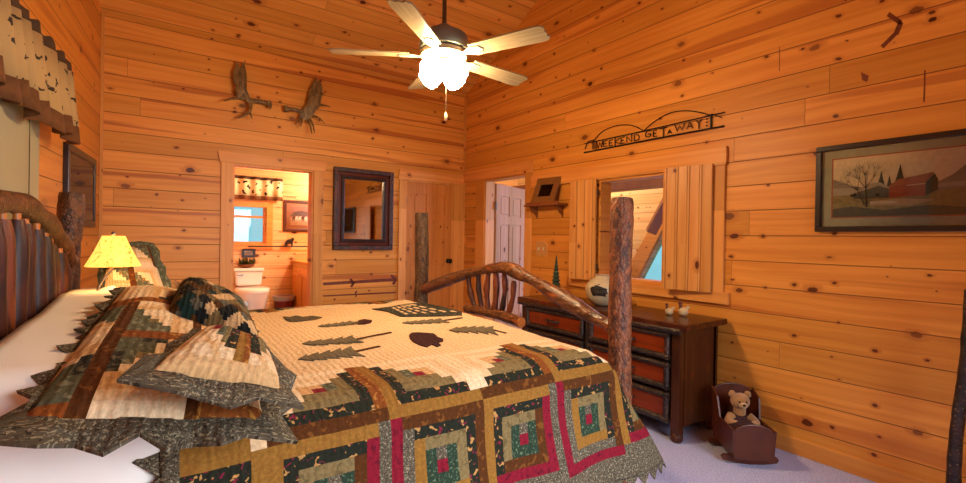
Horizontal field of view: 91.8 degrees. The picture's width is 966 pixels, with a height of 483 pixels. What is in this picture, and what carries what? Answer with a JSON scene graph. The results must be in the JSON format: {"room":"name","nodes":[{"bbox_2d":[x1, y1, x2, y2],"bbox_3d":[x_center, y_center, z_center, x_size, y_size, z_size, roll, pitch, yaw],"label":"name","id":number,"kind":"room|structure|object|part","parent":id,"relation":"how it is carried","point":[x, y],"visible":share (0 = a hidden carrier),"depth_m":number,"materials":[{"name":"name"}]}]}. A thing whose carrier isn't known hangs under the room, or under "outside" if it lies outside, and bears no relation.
{"room":"cabin bedroom","nodes":[
{"label":"cabin bedroom","id":0,"kind":"room"},
{"bbox_2d":[19,0,100,287],"bbox_3d":[-1.702,-1.069,1.226,0.120,4.686,6.436,1,0,-30],"label":"wall","id":1,"kind":"structure","parent":0,"point":[74,26],"depth_m":3.28,"materials":[{"name":"brown wood"}]},
{"bbox_2d":[0,97,39,223],"bbox_3d":[-1.804,-0.319,1.585,0.027,1.380,1.892,1,0,-30],"label":"window blind","id":2,"kind":"object","parent":1,"relation":"attached to","point":[19,136],"visible":0.28,"depth_m":2.14,"materials":[{"name":"fabric"}]},
{"bbox_3d":[-2.175,-0.314,2.242,0.004,1.250,0.004,1,0,-5],"label":"cord","id":3,"kind":"part","parent":2,"relation":"part of","materials":[{"name":"fabric"}]},
{"bbox_2d":[0,0,80,144],"bbox_3d":[-1.874,-0.779,1.856,0.093,0.471,2.033,1,0,-30],"label":"window valance","id":4,"kind":"object","parent":1,"relation":"attached to","point":[35,76],"visible":1,"depth_m":2.07,"materials":[{"name":"fabric"}]},
{"bbox_2d":[63,142,96,226],"bbox_3d":[-2.850,-0.371,3.320,0.030,0.530,0.835,1,0,-30],"label":"framed picture","id":5,"kind":"object","parent":1,"relation":"attached to","point":[79,168],"visible":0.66,"depth_m":3.31,"materials":[{"name":"brown wood"}]},
{"bbox_2d":[98,11,104,269],"bbox_3d":[-3.211,-0.366,3.931,0.022,3.200,0.022,1,0,-35],"label":"trim","id":6,"kind":"structure","parent":1,"relation":"attached to","point":[102,12],"depth_m":3.92,"materials":[{"name":"brown wood"}]},
{"bbox_2d":[84,231,140,290],"bbox_3d":[-1.937,0.121,2.454,0.237,0.348,0.237,1,0,-35],"label":"bedside lamp","id":7,"kind":"object","parent":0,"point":[112,251],"visible":0.84,"depth_m":2.40,"materials":[{"name":"fabric"}]},
{"bbox_3d":[-1.962,0.168,2.437,0.078,0.249,0.014,1,0,-35],"label":"stem","id":8,"kind":"part","parent":7,"relation":"part of","materials":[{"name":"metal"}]},
{"bbox_3d":[-1.936,0.050,2.453,0.237,0.158,0.237,1,0,-35],"label":"lamp shade","id":9,"kind":"part","parent":7,"relation":"part of","materials":[{"name":"fabric"}]},
{"bbox_2d":[233,167,308,308],"bbox_3d":[-2.792,-0.023,6.493,2.170,2.500,0.120,1,0,-35],"label":"wall","id":10,"kind":"structure","parent":0,"point":[277,274],"depth_m":6.43,"materials":[{"name":"brown wood"}]},
{"bbox_2d":[242,249,255,257],"bbox_3d":[-3.100,0.152,6.192,0.166,0.119,0.020,1,0,-35],"label":"framed sign","id":11,"kind":"object","parent":10,"relation":"attached to","point":[246,253],"visible":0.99,"depth_m":6.19,"materials":[{"name":"brown wood"}]},
{"bbox_2d":[234,198,272,249],"bbox_3d":[-3.200,-0.255,6.150,0.803,0.731,0.080,1,0,-35],"label":"window","id":12,"kind":"structure","parent":10,"relation":"in","point":[267,233],"depth_m":6.29,"materials":[{"name":"brown wood"}]},
{"bbox_3d":[-3.219,-0.216,6.168,0.653,0.491,0.030,1,0,-35],"label":"sash","id":13,"kind":"part","parent":12,"relation":"part of","materials":[{"name":"brown wood"}]},
{"bbox_2d":[248,238,306,246],"bbox_3d":[-2.588,0.011,6.529,1.254,0.132,0.060,1,0,-35],"label":"towel bar","id":14,"kind":"object","parent":10,"relation":"attached to","point":[289,241],"visible":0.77,"depth_m":6.42,"materials":[{"name":"metal"}]},
{"bbox_2d":[283,200,307,231],"bbox_3d":[-2.485,-0.352,6.620,0.638,0.437,0.020,1,0,-35],"label":"framed picture","id":15,"kind":"object","parent":10,"relation":"attached to","point":[295,213],"visible":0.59,"depth_m":6.53,"materials":[{"name":"brown wood"}]},
{"bbox_2d":[290,207,307,225],"bbox_3d":[-2.485,-0.352,6.621,0.458,0.257,0.003,1,0,-35],"label":"print","id":16,"kind":"object","parent":15,"relation":"attached to","point":[298,215],"depth_m":6.56},
{"bbox_2d":[102,14,464,304],"bbox_3d":[-1.871,-0.349,4.970,3.900,3.200,0.122,1,0,-35],"label":"wall","id":17,"kind":"structure","parent":0,"point":[167,121],"depth_m":4.45,"materials":[{"name":"brown wood"}]},
{"bbox_2d":[224,61,271,118],"bbox_3d":[-2.251,-1.440,4.490,0.435,0.584,0.129,1,0,-40],"label":"antler mount","id":18,"kind":"object","parent":17,"relation":"attached to","point":[239,73],"visible":1,"depth_m":4.46,"materials":[{"name":"wood"}]},
{"bbox_2d":[218,151,326,305],"bbox_3d":[-2.144,0.198,4.771,1.018,2.100,0.152,1,0,-35],"label":"trim","id":19,"kind":"structure","parent":17,"relation":"attached to","point":[229,161],"depth_m":4.75,"materials":[{"name":"brown wood"}]},
{"bbox_3d":[-2.091,-0.801,4.715,1.018,0.100,0.028,1,0,-35],"label":"head casing","id":20,"kind":"part","parent":19,"relation":"part of","materials":[{"name":"brown wood"}]},
{"bbox_2d":[283,78,329,132],"bbox_3d":[-1.798,-1.410,4.803,0.451,0.623,0.128,1,0,-35],"label":"antler mount","id":21,"kind":"object","parent":17,"relation":"attached to","point":[313,103],"visible":1,"depth_m":4.84,"materials":[{"name":"wood"}]},
{"bbox_2d":[332,166,393,249],"bbox_3d":[-1.333,-0.356,5.247,0.693,0.900,0.048,1,0,-35],"label":"wall mirror","id":22,"kind":"object","parent":17,"relation":"attached to","point":[362,219],"visible":1,"depth_m":5.25,"materials":[{"name":"brown wood"}]},
{"bbox_2d":[344,179,382,238],"bbox_3d":[-1.343,-0.356,5.261,0.453,0.660,0.006,1,0,-35],"label":"mirror glass","id":23,"kind":"object","parent":22,"relation":"attached to","point":[363,198],"depth_m":5.26,"materials":[{"name":"grey"}]},
{"bbox_2d":[405,182,451,307],"bbox_3d":[-0.664,0.273,5.758,0.633,1.970,0.122,1,0,-35],"label":"door","id":24,"kind":"structure","parent":17,"relation":"in","point":[434,200],"depth_m":5.81,"materials":[{"name":"brown wood"}]},
{"bbox_3d":[-0.777,0.041,5.699,0.136,0.506,0.010,1,0,-35],"label":"raised panel","id":25,"kind":"part","parent":24,"relation":"part of","materials":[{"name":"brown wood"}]},
{"bbox_3d":[-0.768,-0.459,5.697,0.136,0.206,0.010,1,0,-35],"label":"raised panel","id":26,"kind":"part","parent":24,"relation":"part of","materials":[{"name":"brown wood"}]},
{"bbox_3d":[-0.578,0.759,5.854,0.136,0.536,0.010,1,0,-35],"label":"raised panel","id":27,"kind":"part","parent":24,"relation":"part of","materials":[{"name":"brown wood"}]},
{"bbox_3d":[-0.565,0.044,5.850,0.136,0.506,0.010,1,0,-35],"label":"raised panel","id":28,"kind":"part","parent":24,"relation":"part of","materials":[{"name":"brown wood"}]},
{"bbox_3d":[-0.557,-0.456,5.847,0.136,0.206,0.010,1,0,-35],"label":"raised panel","id":29,"kind":"part","parent":24,"relation":"part of","materials":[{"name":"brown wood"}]},
{"bbox_2d":[397,169,465,311],"bbox_3d":[-0.660,0.207,5.826,0.945,2.120,0.152,1,0,-35],"label":"trim","id":30,"kind":"structure","parent":17,"relation":"attached to","point":[457,183],"depth_m":5.94,"materials":[{"name":"brown wood"}]},
{"bbox_3d":[-0.607,-0.792,5.770,0.945,0.120,0.028,1,0,-35],"label":"head casing","id":31,"kind":"part","parent":30,"relation":"part of","materials":[{"name":"brown wood"}]},
{"bbox_2d":[463,96,466,172],"bbox_3d":[-0.232,-1.347,6.033,0.018,1.040,0.018,1,0,-35],"label":"trim","id":32,"kind":"structure","parent":17,"relation":"attached to","point":[465,96],"depth_m":6.03,"materials":[{"name":"brown wood"}]},
{"bbox_2d":[99,0,536,95],"bbox_3d":[-1.182,-2.648,3.611,4.400,1.736,3.230,1,0,-35],"label":"ceiling","id":33,"kind":"structure","parent":0,"point":[303,29],"depth_m":4.63,"materials":[{"name":"brown wood"}]},
{"bbox_2d":[327,0,550,120],"bbox_3d":[-0.194,-1.958,2.778,1.248,2.489,1.275,1,0,-35],"label":"ceiling fan","id":34,"kind":"object","parent":33,"relation":"hanging from","point":[444,47],"visible":1,"depth_m":2.64,"materials":[{"name":"wood"}]},
{"bbox_3d":[-0.659,-1.095,2.716,0.460,0.008,0.132,1,11,-4],"label":"blade","id":35,"kind":"part","parent":34,"relation":"part of","materials":[{"name":"brown wood"}]},
{"bbox_3d":[-0.331,-1.087,2.331,0.132,0.008,0.460,12,3,13],"label":"blade","id":36,"kind":"part","parent":34,"relation":"part of","materials":[{"name":"brown wood"}]},
{"bbox_3d":[-0.395,-1.093,3.147,0.132,0.008,0.460,-11,5,-22],"label":"blade","id":37,"kind":"part","parent":34,"relation":"part of","materials":[{"name":"brown wood"}]},
{"bbox_3d":[-0.311,-0.987,2.800,0.133,0.138,0.141,1,0,-35],"label":"lamp shade","id":38,"kind":"part","parent":34,"relation":"part of","materials":[{"name":"beige"}]},
{"bbox_3d":[-0.283,-0.985,2.671,0.141,0.138,0.133,1,0,-35],"label":"lamp shade","id":39,"kind":"part","parent":34,"relation":"part of","materials":[{"name":"beige"}]},
{"bbox_3d":[-0.231,-1.087,2.749,0.270,0.056,0.270,1,0,-35],"label":"motor","id":40,"kind":"part","parent":34,"relation":"part of","materials":[{"name":"beige metal"}]},
{"bbox_3d":[-0.182,-0.985,2.829,0.141,0.138,0.133,1,0,-35],"label":"lamp shade","id":41,"kind":"part","parent":34,"relation":"part of","materials":[{"name":"beige"}]},
{"bbox_3d":[-0.153,-0.983,2.699,0.133,0.138,0.141,1,0,-35],"label":"lamp shade","id":42,"kind":"part","parent":34,"relation":"part of","materials":[{"name":"beige"}]},
{"bbox_3d":[0.096,-1.084,3.029,0.460,0.008,0.132,1,-11,-40],"label":"blade","id":43,"kind":"part","parent":34,"relation":"part of","materials":[{"name":"brown wood"}]},
{"bbox_3d":[0.136,-1.080,2.525,0.460,0.008,0.132,1,-11,32],"label":"blade","id":44,"kind":"part","parent":34,"relation":"part of","materials":[{"name":"brown wood"}]},
{"bbox_2d":[495,179,517,186],"bbox_3d":[-0.514,-0.950,9.494,3.300,4.400,0.100,1,0,-35],"label":"wall","id":45,"kind":"structure","parent":0,"point":[514,182],"depth_m":10.20,"materials":[{"name":"brown wood"}]},
{"bbox_2d":[512,178,662,192],"bbox_3d":[2.043,-0.874,6.895,0.200,0.260,6.900,1,0,-35],"label":"trim","id":46,"kind":"structure","parent":45,"relation":"attached to","point":[656,183],"depth_m":6.59,"materials":[{"name":"brown wood"}]},
{"bbox_2d":[518,178,662,278],"bbox_3d":[3.388,-0.869,6.747,0.120,4.400,9.100,1,0,-35],"label":"wall","id":47,"kind":"structure","parent":0,"point":[646,202],"depth_m":7.71,"materials":[{"name":"brown wood"}]},
{"bbox_2d":[632,225,661,277],"bbox_3d":[2.794,-0.354,7.465,0.116,2.276,1.354,1,0,-35],"label":"window","id":48,"kind":"structure","parent":47,"relation":"in","point":[647,246],"depth_m":7.60,"materials":[{"name":"brown wood"}]},
{"bbox_2d":[646,198,662,234],"bbox_3d":[2.806,-0.844,6.771,0.200,1.512,1.002,1,0,-35],"label":"trim","id":49,"kind":"structure","parent":0,"point":[655,223],"depth_m":6.98,"materials":[{"name":"brown wood"}]},
{"bbox_2d":[463,0,965,482],"bbox_3d":[1.598,-1.050,3.570,0.122,4.736,6.400,1,0,-35],"label":"wall","id":50,"kind":"structure","parent":0,"point":[848,343],"depth_m":2.98,"materials":[{"name":"brown wood"}]},
{"bbox_2d":[463,160,532,319],"bbox_3d":[0.168,0.205,5.540,0.152,2.155,1.327,1,0,-35],"label":"trim","id":51,"kind":"structure","parent":50,"relation":"attached to","point":[485,179],"depth_m":5.66,"materials":[{"name":"brown wood"}]},
{"bbox_3d":[0.134,-0.808,5.498,0.028,0.130,1.327,1,0,-35],"label":"head casing","id":52,"kind":"part","parent":51,"relation":"part of","materials":[{"name":"brown wood"}]},
{"bbox_2d":[492,184,524,329],"bbox_3d":[0.328,0.283,6.040,0.049,1.980,0.762,1,0,33],"label":"door","id":53,"kind":"structure","parent":50,"relation":"in","point":[509,202],"depth_m":6.01,"materials":[{"name":"white wood"}]},
{"bbox_3d":[0.255,0.772,5.913,0.010,0.536,0.186,1,0,33],"label":"raised panel","id":54,"kind":"part","parent":53,"relation":"part of","materials":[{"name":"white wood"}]},
{"bbox_3d":[0.267,0.058,5.909,0.010,0.506,0.186,1,0,33],"label":"raised panel","id":55,"kind":"part","parent":53,"relation":"part of","materials":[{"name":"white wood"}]},
{"bbox_3d":[0.276,-0.442,5.906,0.010,0.206,0.186,1,0,33],"label":"raised panel","id":56,"kind":"part","parent":53,"relation":"part of","materials":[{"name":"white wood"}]},
{"bbox_3d":[0.422,0.774,6.174,0.010,0.536,0.186,1,0,33],"label":"raised panel","id":57,"kind":"part","parent":53,"relation":"part of","materials":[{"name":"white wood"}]},
{"bbox_3d":[0.434,0.059,6.170,0.010,0.506,0.186,1,0,33],"label":"raised panel","id":58,"kind":"part","parent":53,"relation":"part of","materials":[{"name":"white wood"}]},
{"bbox_3d":[0.443,-0.441,6.167,0.010,0.206,0.186,1,0,33],"label":"raised panel","id":59,"kind":"part","parent":53,"relation":"part of","materials":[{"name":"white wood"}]},
{"bbox_2d":[536,241,547,256],"bbox_3d":[0.601,0.076,4.832,0.020,0.161,0.175,1,0,-35],"label":"light switch","id":60,"kind":"object","parent":50,"relation":"attached to","point":[541,246],"visible":1,"depth_m":4.83,"materials":[{"name":"plastic"}]},
{"bbox_2d":[524,200,567,218],"bbox_3d":[0.624,-0.317,4.713,0.130,0.160,0.510,1,0,-35],"label":"wall shelf","id":61,"kind":"object","parent":50,"relation":"attached to","point":[533,206],"visible":1,"depth_m":4.64,"materials":[{"name":"brown wood"}]},
{"bbox_3d":[0.584,-0.388,4.684,0.010,0.020,0.470,1,0,-35],"label":"shelf rail","id":62,"kind":"part","parent":61,"relation":"part of","materials":[{"name":"brown wood"}]},
{"bbox_2d":[530,176,560,202],"bbox_3d":[0.630,-0.513,4.708,0.103,0.275,0.359,1,0,-35],"label":"framed picture","id":63,"kind":"object","parent":61,"relation":"on","point":[546,189],"visible":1,"depth_m":4.70,"materials":[{"name":"brown wood"}]},
{"bbox_2d":[569,179,598,279],"bbox_3d":[0.923,-0.108,4.296,0.033,0.910,0.297,1,0,-43],"label":"window shutter","id":64,"kind":"object","parent":50,"relation":"attached to","point":[583,193],"visible":0.94,"depth_m":4.28,"materials":[{"name":"brown wood"}]},
{"bbox_2d":[531,146,729,304],"bbox_3d":[1.168,-0.128,4.144,0.158,1.110,2.087,1,0,-35],"label":"trim","id":65,"kind":"structure","parent":50,"relation":"attached to","point":[651,167],"depth_m":3.70,"materials":[{"name":"brown wood"}]},
{"bbox_3d":[1.114,-0.618,4.116,0.028,0.130,2.057,1,0,-35],"label":"head casing","id":66,"kind":"part","parent":65,"relation":"part of","materials":[{"name":"brown wood"}]},
{"bbox_3d":[1.264,0.388,3.886,0.028,0.085,1.540,1,0,-35],"label":"window stool","id":67,"kind":"part","parent":65,"relation":"part of","materials":[{"name":"brown wood"}]},
{"bbox_2d":[584,110,724,152],"bbox_3d":[1.323,-0.911,3.831,0.014,0.196,1.313,1,0,-35],"label":"sign","id":68,"kind":"object","parent":50,"relation":"attached to","point":[716,114],"visible":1,"depth_m":3.76,"materials":[{"name":"metal"}]},
{"bbox_2d":[662,164,713,292],"bbox_3d":[1.505,-0.098,3.464,0.033,0.920,0.360,1,0,-42],"label":"window shutter","id":69,"kind":"object","parent":50,"relation":"attached to","point":[688,190],"visible":1,"depth_m":3.44,"materials":[{"name":"brown wood"}]},
{"bbox_2d":[699,419,935,482],"bbox_3d":[1.921,1.277,2.958,0.014,0.100,4.922,1,0,-35],"label":"baseboard","id":70,"kind":"structure","parent":50,"relation":"attached to","point":[853,465],"depth_m":2.71,"materials":[{"name":"brown wood"}]},
{"bbox_2d":[815,128,965,231],"bbox_3d":[2.235,-0.308,2.523,0.038,0.508,0.760,1,0,-35],"label":"picture","id":71,"kind":"object","parent":50,"relation":"attached to","point":[912,183],"visible":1,"depth_m":2.54,"materials":[{"name":"paper"}]},
{"bbox_2d":[831,145,965,218],"bbox_3d":[2.231,-0.308,2.520,0.026,0.352,0.604,1,0,-35],"label":"print","id":72,"kind":"object","parent":71,"relation":"attached to","point":[925,181],"depth_m":2.51},
{"bbox_2d":[635,412,876,482],"bbox_3d":[1.268,1.354,5.096,10.400,0.100,9.600,1,0,-35],"label":"floor","id":73,"kind":"structure","parent":0,"point":[695,459],"depth_m":2.74,"materials":[{"name":"carpet"}]},
{"bbox_2d":[233,267,269,309],"bbox_3d":[-2.927,0.786,5.893,0.400,0.884,0.685,1,0,-35],"label":"toilet","id":74,"kind":"object","parent":73,"relation":"on","point":[256,297],"visible":0.68,"depth_m":5.86,"materials":[{"name":"white ceramic"}]},
{"bbox_2d":[234,257,259,267],"bbox_3d":[-3.075,0.264,6.053,0.401,0.154,0.216,1,0,-35],"label":"greenery arrangement","id":75,"kind":"object","parent":74,"relation":"on","point":[244,263],"visible":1,"depth_m":6.04,"materials":[{"name":"green plant"}]},
{"bbox_3d":[-3.070,0.318,6.069,0.200,0.045,0.197,1,0,-35],"label":"dish","id":76,"kind":"part","parent":75,"relation":"part of","materials":[{"name":"brown wood"}]},
{"bbox_3d":[-3.058,0.474,6.084,0.323,0.186,0.213,1,0,-35],"label":"tank","id":77,"kind":"part","parent":74,"relation":"part of","materials":[{"name":"white ceramic"}]},
{"bbox_3d":[-3.052,0.360,6.077,0.350,0.038,0.228,1,0,-35],"label":"tank lid","id":78,"kind":"part","parent":74,"relation":"part of","materials":[{"name":"white ceramic"}]},
{"bbox_3d":[-2.890,0.925,5.839,0.390,0.608,0.540,1,0,-35],"label":"bowl","id":79,"kind":"part","parent":74,"relation":"part of","materials":[{"name":"white ceramic"}]},
{"bbox_3d":[-2.878,0.599,5.829,0.400,0.045,0.530,1,0,-35],"label":"seat lid","id":80,"kind":"part","parent":74,"relation":"part of","materials":[{"name":"white ceramic"}]},
{"bbox_2d":[272,294,294,307],"bbox_3d":[-2.661,0.975,6.248,0.280,0.512,0.280,1,0,-35],"label":"waste bin","id":81,"kind":"object","parent":73,"relation":"on","point":[282,300],"visible":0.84,"depth_m":6.15,"materials":[{"name":"plastic"}]},
{"bbox_2d":[291,260,306,306],"bbox_3d":[-2.008,0.754,6.300,0.847,0.976,1.115,1,0,-35],"label":"bathroom vanity","id":82,"kind":"object","parent":73,"relation":"on","point":[299,278],"visible":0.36,"depth_m":6.15,"materials":[{"name":"brown wood"}]},
{"bbox_3d":[-2.495,0.786,6.276,0.015,0.656,0.460,1,0,-35],"label":"door","id":83,"kind":"part","parent":82,"relation":"part of","materials":[{"name":"brown wood"}]},
{"bbox_2d":[291,260,306,264],"bbox_3d":[-2.000,0.281,6.298,0.847,0.030,1.115,1,0,-35],"label":"countertop","id":84,"kind":"structure","parent":82,"relation":"on","point":[304,262],"depth_m":6.18,"materials":[{"name":"brown wood"}]},
{"bbox_3d":[-2.194,0.793,5.853,0.015,0.656,0.460,1,0,-35],"label":"door","id":85,"kind":"part","parent":82,"relation":"part of","materials":[{"name":"brown wood"}]},
{"bbox_2d":[0,190,633,482],"bbox_3d":[-0.880,0.516,2.533,2.686,1.536,2.378,1,0,-35],"label":"frame","id":86,"kind":"object","parent":73,"relation":"on","point":[40,259],"visible":0.6,"depth_m":2.33,"materials":[{"name":"brown wood"}]},
{"bbox_3d":[-2.344,0.491,2.648,0.146,1.535,0.140,1,0,-35],"label":"post","id":87,"kind":"part","parent":86,"relation":"part of","materials":[{"name":"brown wood"}]},
{"bbox_2d":[0,287,159,482],"bbox_3d":[-0.940,0.721,2.431,1.980,0.912,2.288,1,0,-35],"label":"sheet","id":88,"kind":"object","parent":86,"relation":"on","point":[30,349],"visible":0.1,"depth_m":1.11,"materials":[{"name":"fabric"}]},
{"bbox_2d":[97,241,170,288],"bbox_3d":[-1.998,0.162,2.689,0.345,0.328,0.215,1,0,-35],"label":"pillow sham","id":89,"kind":"object","parent":88,"relation":"on","point":[152,271],"visible":0.59,"depth_m":2.66,"materials":[{"name":"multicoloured fabric"}]},
{"bbox_2d":[0,285,297,456],"bbox_3d":[-1.046,0.323,1.623,0.557,0.258,1.690,1,0,-30],"label":"pillow sham","id":90,"kind":"object","parent":88,"relation":"on","point":[81,404],"visible":0.54,"depth_m":1.02,"materials":[{"name":"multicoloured fabric"}]},
{"bbox_2d":[116,325,304,409],"bbox_3d":[-0.627,0.296,1.100,0.358,0.173,0.341,1,0,-35],"label":"throw pillow","id":91,"kind":"object","parent":90,"relation":"on","point":[228,367],"visible":1,"depth_m":1.02,"materials":[{"name":"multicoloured fabric"}]},
{"bbox_2d":[163,277,268,343],"bbox_3d":[-1.022,0.269,1.748,0.316,0.243,0.767,1,0,-35],"label":"woven cushion","id":92,"kind":"object","parent":90,"relation":"on","point":[197,299],"visible":0.58,"depth_m":1.62,"materials":[{"name":"fabric"}]},
{"bbox_3d":[-0.554,0.513,4.135,0.148,1.535,0.141,1,0,-35],"label":"post","id":93,"kind":"part","parent":86,"relation":"part of","materials":[{"name":"brown wood"}]},
{"bbox_3d":[0.062,0.508,3.269,0.076,0.090,0.635,1,0,-35],"label":"rail","id":94,"kind":"part","parent":86,"relation":"part of","materials":[{"name":"brown wood"}]},
{"bbox_3d":[0.078,0.302,3.251,0.098,0.340,2.061,1,0,-35],"label":"footboard rail","id":95,"kind":"part","parent":86,"relation":"part of","materials":[{"name":"brown wood"}]},
{"bbox_3d":[0.245,0.521,3.011,0.066,0.066,0.014,1,0,-35],"label":"rail","id":96,"kind":"part","parent":86,"relation":"part of","materials":[{"name":"brown wood"}]},
{"bbox_3d":[0.694,0.544,2.379,0.142,1.534,0.133,1,0,-35],"label":"post","id":97,"kind":"part","parent":86,"relation":"part of","materials":[{"name":"brown wood"}]},
{"bbox_2d":[517,295,726,443],"bbox_3d":[0.999,0.914,3.784,0.528,0.785,1.675,1,0,-35],"label":"dresser","id":98,"kind":"object","parent":73,"relation":"on","point":[674,356],"visible":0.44,"depth_m":3.21,"materials":[{"name":"brown wood"}]},
{"bbox_3d":[0.397,0.921,4.310,0.080,0.745,0.078,1,0,-35],"label":"leg","id":99,"kind":"part","parent":98,"relation":"part of","materials":[{"name":"brown wood"}]},
{"bbox_3d":[0.580,0.672,3.963,0.047,0.024,0.159,1,0,-35],"label":"handle","id":100,"kind":"part","parent":98,"relation":"part of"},
{"bbox_3d":[0.606,0.674,3.982,0.024,0.120,0.630,1,0,-35],"label":"drawer","id":101,"kind":"part","parent":98,"relation":"part of","materials":[{"name":"red wood"}]},
{"bbox_3d":[0.603,0.874,3.983,0.024,0.120,0.630,1,0,-35],"label":"drawer","id":102,"kind":"part","parent":98,"relation":"part of","materials":[{"name":"red wood"}]},
{"bbox_3d":[0.595,0.674,3.974,0.039,0.180,0.691,1,0,-35],"label":"drawer frame","id":103,"kind":"part","parent":98,"relation":"part of","materials":[{"name":"wood"}]},
{"bbox_3d":[0.592,0.874,3.975,0.039,0.180,0.691,1,0,-35],"label":"drawer frame","id":104,"kind":"part","parent":98,"relation":"part of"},
{"bbox_2d":[552,254,560,287],"bbox_3d":[0.666,0.316,4.270,0.100,0.395,0.095,1,0,-35],"label":"tree figurine","id":105,"kind":"object","parent":98,"relation":"on","point":[555,279],"visible":0.71,"depth_m":4.25,"materials":[{"name":"green paint"}]},
{"bbox_2d":[585,274,608,305],"bbox_3d":[0.976,0.396,3.829,0.281,0.250,0.276,1,0,-35],"label":"ceramic vase","id":106,"kind":"object","parent":98,"relation":"on","point":[597,288],"visible":0.8,"depth_m":3.74,"materials":[{"name":"beige ceramic"}]},
{"bbox_3d":[1.041,0.685,3.371,0.024,0.120,0.630,1,0,-35],"label":"drawer","id":107,"kind":"part","parent":98,"relation":"part of","materials":[{"name":"red wood"}]},
{"bbox_3d":[1.037,0.884,3.372,0.024,0.120,0.630,1,0,-35],"label":"drawer","id":108,"kind":"part","parent":98,"relation":"part of","materials":[{"name":"red wood"}]},
{"bbox_3d":[1.025,0.884,3.364,0.040,0.180,0.691,1,0,-35],"label":"drawer frame","id":109,"kind":"part","parent":98,"relation":"part of","materials":[{"name":"wood"}]},
{"bbox_3d":[1.029,0.684,3.362,0.040,0.180,0.690,1,0,-35],"label":"drawer frame","id":110,"kind":"part","parent":98,"relation":"part of","materials":[{"name":"wood"}]},
{"bbox_3d":[1.034,1.092,3.373,0.024,0.135,0.630,1,0,-35],"label":"drawer","id":111,"kind":"part","parent":98,"relation":"part of","materials":[{"name":"red wood"}]},
{"bbox_3d":[1.023,1.092,3.365,0.039,0.195,0.691,1,0,-35],"label":"drawer frame","id":112,"kind":"part","parent":98,"relation":"part of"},
{"bbox_2d":[665,303,674,314],"bbox_3d":[1.345,0.487,3.366,0.040,0.086,0.076,1,0,-35],"label":"bird figurine","id":113,"kind":"object","parent":98,"relation":"on","point":[669,311],"visible":1,"depth_m":3.36,"materials":[{"name":"beige ceramic"}]},
{"bbox_3d":[1.277,0.943,3.071,0.080,0.745,0.078,1,0,-35],"label":"leg","id":114,"kind":"part","parent":98,"relation":"part of","materials":[{"name":"brown wood"}]},
{"bbox_2d":[678,301,689,315],"bbox_3d":[1.432,0.479,3.330,0.048,0.104,0.094,1,0,-35],"label":"bird figurine","id":115,"kind":"object","parent":98,"relation":"on","point":[682,311],"visible":1,"depth_m":3.32,"materials":[{"name":"beige ceramic"}]},
{"bbox_3d":[1.467,0.903,3.176,0.390,0.630,0.012,1,0,-35],"label":"panel","id":116,"kind":"part","parent":98,"relation":"part of","materials":[{"name":"brown wood"}]},
{"bbox_3d":[1.611,0.947,3.308,0.080,0.745,0.078,1,0,-35],"label":"leg","id":117,"kind":"part","parent":98,"relation":"part of","materials":[{"name":"brown wood"}]},
{"bbox_2d":[707,382,778,464],"bbox_3d":[1.600,1.122,2.892,0.320,0.400,0.342,1,0,7],"label":"cradle","id":118,"kind":"object","parent":73,"relation":"on","point":[751,444],"visible":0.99,"depth_m":2.78,"materials":[{"name":"brown wood"}]},
{"bbox_3d":[1.486,1.105,2.900,0.030,0.330,0.330,1,0,7],"label":"panel","id":119,"kind":"part","parent":118,"relation":"part of","materials":[{"name":"brown wood"}]},
{"bbox_3d":[1.620,1.099,3.056,0.250,0.355,0.012,1,0,7],"label":"head panel","id":120,"kind":"part","parent":118,"relation":"part of","materials":[{"name":"brown wood"}]},
{"bbox_2d":[728,417,755,429],"bbox_3d":[1.592,1.110,2.822,0.195,0.050,0.163,1,0,7],"label":"blanket","id":121,"kind":"object","parent":118,"relation":"in","point":[744,421],"visible":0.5,"depth_m":2.83,"materials":[{"name":"fabric"}]},
{"bbox_2d":[724,390,760,424],"bbox_3d":[1.600,1.085,2.898,0.186,0.303,0.185,1,0,-35],"label":"teddy bear","id":122,"kind":"object","parent":118,"relation":"in","point":[740,402],"visible":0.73,"depth_m":2.90},
{"bbox_3d":[1.547,1.105,2.886,0.087,0.083,0.110,1,0,-35],"label":"arm","id":123,"kind":"part","parent":122,"relation":"part of","materials":[{"name":"fur"}]},
{"bbox_3d":[1.650,1.107,2.875,0.107,0.083,0.089,1,0,-35],"label":"arm","id":124,"kind":"part","parent":122,"relation":"part of","materials":[{"name":"fur"}]},
{"bbox_3d":[1.579,1.172,2.729,0.230,0.210,0.012,1,0,7],"label":"foot panel","id":125,"kind":"part","parent":118,"relation":"part of","materials":[{"name":"brown wood"}]},
{"bbox_3d":[1.714,1.109,2.872,0.030,0.330,0.330,1,0,7],"label":"panel","id":126,"kind":"part","parent":118,"relation":"part of","materials":[{"name":"brown wood"}]},
{"bbox_2d":[946,289,965,482],"bbox_3d":[2.253,0.780,2.201,0.055,1.112,0.103,1,0,-35],"label":"pole","id":127,"kind":"object","parent":73,"relation":"on","point":[954,458],"visible":1,"depth_m":2.19,"materials":[{"name":"wood"}]},
{"bbox_3d":[-3.115,-0.021,5.178,0.120,2.500,1.650,1,0,-35],"label":"wall","id":128,"kind":"structure","parent":0,"visible":0},
{"bbox_2d":[234,175,282,200],"bbox_3d":[-3.099,-0.705,6.092,0.933,0.302,0.039,1,0,-35],"label":"valance","id":129,"kind":"object","parent":128,"relation":"attached to","point":[246,187],"visible":0.55,"depth_m":6.18,"materials":[{"name":"fabric"}]},
{"bbox_3d":[-0.903,0.691,2.536,2.000,0.340,1.960,1,0,-35],"label":"mattress","id":130,"kind":"object","parent":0,"visible":0},
{"bbox_2d":[132,300,665,482],"bbox_3d":[-0.576,0.751,2.524,2.063,0.624,2.236,1,0,-35],"label":"patchwork quilt","id":131,"kind":"object","parent":130,"relation":"on","point":[390,391],"visible":0.79,"depth_m":1.77,"materials":[{"name":"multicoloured fabric"}]}
]}

